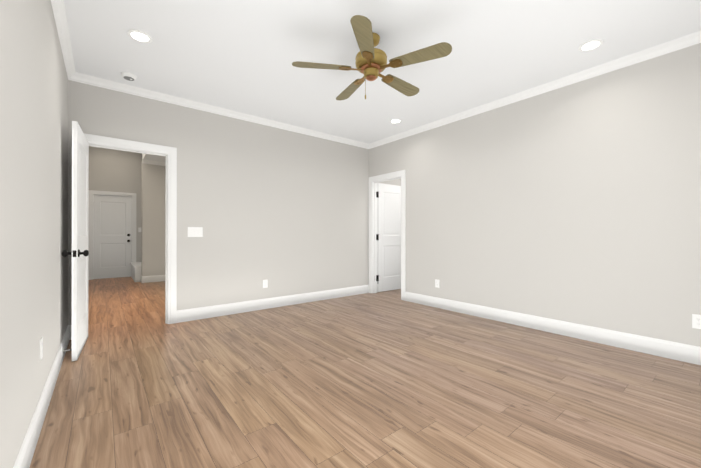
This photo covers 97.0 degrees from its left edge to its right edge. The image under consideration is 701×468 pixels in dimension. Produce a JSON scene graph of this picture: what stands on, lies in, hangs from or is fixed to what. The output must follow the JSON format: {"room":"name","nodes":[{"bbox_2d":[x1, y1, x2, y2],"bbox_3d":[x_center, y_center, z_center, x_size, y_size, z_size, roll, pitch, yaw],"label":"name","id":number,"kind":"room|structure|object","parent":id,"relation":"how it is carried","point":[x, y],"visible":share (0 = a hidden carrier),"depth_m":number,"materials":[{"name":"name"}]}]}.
{"room":"empty bedroom","nodes":[
{"label":"empty bedroom","id":0,"kind":"room"},
{"bbox_2d":[0,0,67,467],"bbox_3d":[-3.150,-0.566,3.403,0.120,3.300,10.310,0,0,-39],"label":"wall","id":1,"kind":"structure","parent":0,"point":[33,189],"depth_m":1.51,"materials":[{"name":"beige paint"}]},
{"bbox_2d":[40,336,42,360],"bbox_3d":[-1.773,0.656,1.781,0.008,0.118,0.072,0,0,-39],"label":"electrical outlet","id":2,"kind":"object","parent":1,"relation":"attached to","point":[41,347],"visible":1,"depth_m":1.77,"materials":[{"name":"white plastic"}]},
{"bbox_2d":[13,325,71,467],"bbox_3d":[-1.415,1.005,1.350,0.030,0.150,4.700,0,0,-39],"label":"baseboard","id":3,"kind":"structure","parent":1,"relation":"attached to","point":[24,458],"depth_m":1.72,"materials":[{"name":"white wood"}]},
{"bbox_2d":[51,0,78,81],"bbox_3d":[-1.403,-1.622,1.364,0.060,0.076,4.700,0,0,-39],"label":"crown molding","id":4,"kind":"structure","parent":1,"relation":"attached to","point":[59,11],"depth_m":2.56,"materials":[{"name":"white wood"}]},
{"bbox_2d":[89,146,141,261],"bbox_3d":[-5.034,-0.557,8.419,3.200,3.300,0.120,0,0,-39],"label":"wall","id":5,"kind":"structure","parent":0,"point":[111,170],"depth_m":7.75,"materials":[{"name":"beige paint"}]},
{"bbox_2d":[88,190,135,279],"bbox_3d":[-5.905,0.025,7.722,0.940,2.138,0.156,0,0,-39],"label":"door frame","id":6,"kind":"structure","parent":5,"relation":"attached to","point":[92,193],"depth_m":7.44,"materials":[{"name":"white wood"}]},
{"bbox_2d":[94,195,131,278],"bbox_3d":[-5.901,0.069,7.710,0.758,2.032,0.175,0,0,-39],"label":"entry door","id":7,"kind":"structure","parent":5,"relation":"in","point":[112,236],"depth_m":7.69,"materials":[{"name":"white wood"}]},
{"bbox_2d":[141,163,164,275],"bbox_3d":[-3.825,-0.558,7.683,2.230,3.300,0.200,0,0,-39],"label":"wall","id":8,"kind":"structure","parent":0,"point":[153,227],"depth_m":7.04,"materials":[{"name":"beige paint"}]},
{"bbox_2d":[141,275,164,282],"bbox_3d":[-3.771,1.017,7.586,2.224,0.150,0.014,0,0,-39],"label":"baseboard","id":9,"kind":"structure","parent":8,"relation":"attached to","point":[155,278],"depth_m":7.03,"materials":[{"name":"white wood"}]},
{"bbox_2d":[143,160,164,165],"bbox_3d":[-3.775,-1.610,7.558,2.150,0.076,0.060,0,0,-39],"label":"crown molding","id":10,"kind":"structure","parent":8,"relation":"attached to","point":[144,161],"depth_m":7.02,"materials":[{"name":"white wood"}]},
{"bbox_2d":[68,80,400,324],"bbox_3d":[-0.595,-0.563,5.093,5.981,3.300,0.120,0,0,-39],"label":"wall","id":11,"kind":"structure","parent":0,"point":[284,212],"depth_m":4.34,"materials":[{"name":"beige paint"}]},
{"bbox_2d":[62,121,88,360],"bbox_3d":[-2.554,0.060,2.942,0.175,2.031,0.770,0,0,-35],"label":"hall door","id":12,"kind":"structure","parent":11,"relation":"in","point":[79,253],"depth_m":2.77,"materials":[{"name":"white wood"}]},
{"bbox_2d":[84,133,176,323],"bbox_3d":[-2.536,0.017,3.541,0.952,2.138,0.156,0,0,-39],"label":"door frame","id":13,"kind":"structure","parent":11,"relation":"attached to","point":[169,153],"depth_m":3.74,"materials":[{"name":"white wood"}]},
{"bbox_2d":[188,227,202,236],"bbox_3d":[-1.959,-0.025,3.917,0.172,0.125,0.012,0,0,-39],"label":"switch plate","id":14,"kind":"object","parent":11,"relation":"attached to","point":[195,231],"visible":1,"depth_m":3.92,"materials":[{"name":"white plastic"}]},
{"bbox_2d":[79,73,366,147],"bbox_3d":[-1.246,-1.616,4.459,3.990,0.076,0.060,0,0,-39],"label":"crown molding","id":15,"kind":"structure","parent":11,"relation":"attached to","point":[83,78],"depth_m":3.96,"materials":[{"name":"white wood"}]},
{"bbox_2d":[263,279,267,287],"bbox_3d":[-1.235,0.721,4.497,0.072,0.118,0.008,0,0,-39],"label":"electrical outlet","id":16,"kind":"object","parent":11,"relation":"attached to","point":[265,283],"visible":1,"depth_m":4.50,"materials":[{"name":"white plastic"}]},
{"bbox_2d":[177,285,368,322],"bbox_3d":[-0.893,1.011,4.766,3.171,0.150,0.014,0,0,-39],"label":"baseboard","id":17,"kind":"structure","parent":11,"relation":"attached to","point":[185,315],"depth_m":4.46,"materials":[{"name":"white wood"}]},
{"bbox_2d":[29,277,700,467],"bbox_3d":[-0.814,1.112,5.267,6.101,0.050,10.310,0,0,-39],"label":"floor","id":18,"kind":"structure","parent":0,"point":[388,379],"depth_m":2.10,"materials":[{"name":"brown wood"}]},
{"bbox_2d":[130,262,140,281],"bbox_3d":[-4.312,0.445,8.169,2.369,1.295,1.158,0,0,-39],"label":"stair steps","id":19,"kind":"structure","parent":18,"relation":"on","point":[136,271],"depth_m":7.06,"materials":[{"name":"white wood"}]},
{"bbox_2d":[64,0,700,161],"bbox_3d":[-0.814,-1.983,5.273,6.101,0.660,10.310,0,0,-39],"label":"ceiling","id":20,"kind":"structure","parent":0,"point":[241,56],"depth_m":2.76,"materials":[{"name":"white paint"}]},
{"bbox_2d":[121,72,136,80],"bbox_3d":[-2.308,-1.636,3.233,0.132,0.040,0.132,0,0,-39],"label":"smoke detector","id":21,"kind":"object","parent":20,"relation":"attached to","point":[129,76],"visible":1,"depth_m":3.20,"materials":[{"name":"white plastic"}]},
{"bbox_2d":[127,29,151,42],"bbox_3d":[-1.764,-1.653,2.599,0.177,0.008,0.177,0,0,-39],"label":"recessed light","id":22,"kind":"object","parent":20,"relation":"in","point":[139,36],"visible":1,"depth_m":2.59,"materials":[{"name":"white plastic"}]},
{"bbox_2d":[292,15,451,99],"bbox_3d":[0.197,-1.400,2.663,1.233,0.515,1.258,0,0,-39],"label":"fan","id":23,"kind":"object","parent":20,"relation":"hanging from","point":[371,64],"visible":1,"depth_m":2.52,"materials":[{"name":"brown wood"}]},
{"bbox_2d":[389,119,401,122],"bbox_3d":[0.659,-1.649,4.535,0.177,0.008,0.177,0,0,-39],"label":"recessed light","id":24,"kind":"object","parent":20,"relation":"in","point":[395,120],"visible":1,"depth_m":4.52,"materials":[{"name":"white plastic"}]},
{"bbox_2d":[578,39,603,51],"bbox_3d":[2.107,-1.653,2.723,0.177,0.008,0.177,0,0,-39],"label":"recessed light","id":25,"kind":"object","parent":20,"relation":"in","point":[593,44],"visible":1,"depth_m":2.72,"materials":[{"name":"white plastic"}]},
{"bbox_2d":[369,43,700,346],"bbox_3d":[1.855,-0.285,3.965,0.120,2.740,4.700,0,0,-39],"label":"wall","id":26,"kind":"structure","parent":0,"point":[579,202],"depth_m":3.25,"materials":[{"name":"beige paint"}]},
{"bbox_2d":[369,170,405,300],"bbox_3d":[0.671,0.020,5.448,0.158,2.138,0.886,0,0,-39],"label":"door frame","id":27,"kind":"structure","parent":26,"relation":"attached to","point":[374,181],"depth_m":5.68,"materials":[{"name":"white wood"}]},
{"bbox_2d":[378,183,400,291],"bbox_3d":[0.781,0.066,5.987,0.704,2.031,0.175,0,0,-37],"label":"bathroom door","id":28,"kind":"structure","parent":26,"relation":"in","point":[389,233],"depth_m":5.94,"materials":[{"name":"white wood"}]},
{"bbox_2d":[435,279,438,287],"bbox_3d":[1.280,0.731,4.580,0.008,0.118,0.072,0,0,-39],"label":"electrical outlet","id":29,"kind":"object","parent":26,"relation":"attached to","point":[436,283],"visible":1,"depth_m":4.58,"materials":[{"name":"white plastic"}]},
{"bbox_2d":[367,31,700,148],"bbox_3d":[1.784,-1.617,3.911,0.060,0.076,4.700,0,0,-39],"label":"crown molding","id":30,"kind":"structure","parent":26,"relation":"attached to","point":[694,38],"depth_m":3.29,"materials":[{"name":"white wood"}]},
{"bbox_2d":[405,292,700,364],"bbox_3d":[2.069,1.009,3.589,0.014,0.150,3.787,0,0,-39],"label":"baseboard","id":31,"kind":"structure","parent":26,"relation":"attached to","point":[688,353],"depth_m":3.23,"materials":[{"name":"white wood"}]},
{"bbox_2d":[692,314,700,328],"bbox_3d":[2.885,0.727,2.572,0.008,0.118,0.072,0,0,-39],"label":"electrical outlet","id":32,"kind":"object","parent":26,"relation":"attached to","point":[696,321],"visible":1,"depth_m":2.58,"materials":[{"name":"white plastic"}]}
]}

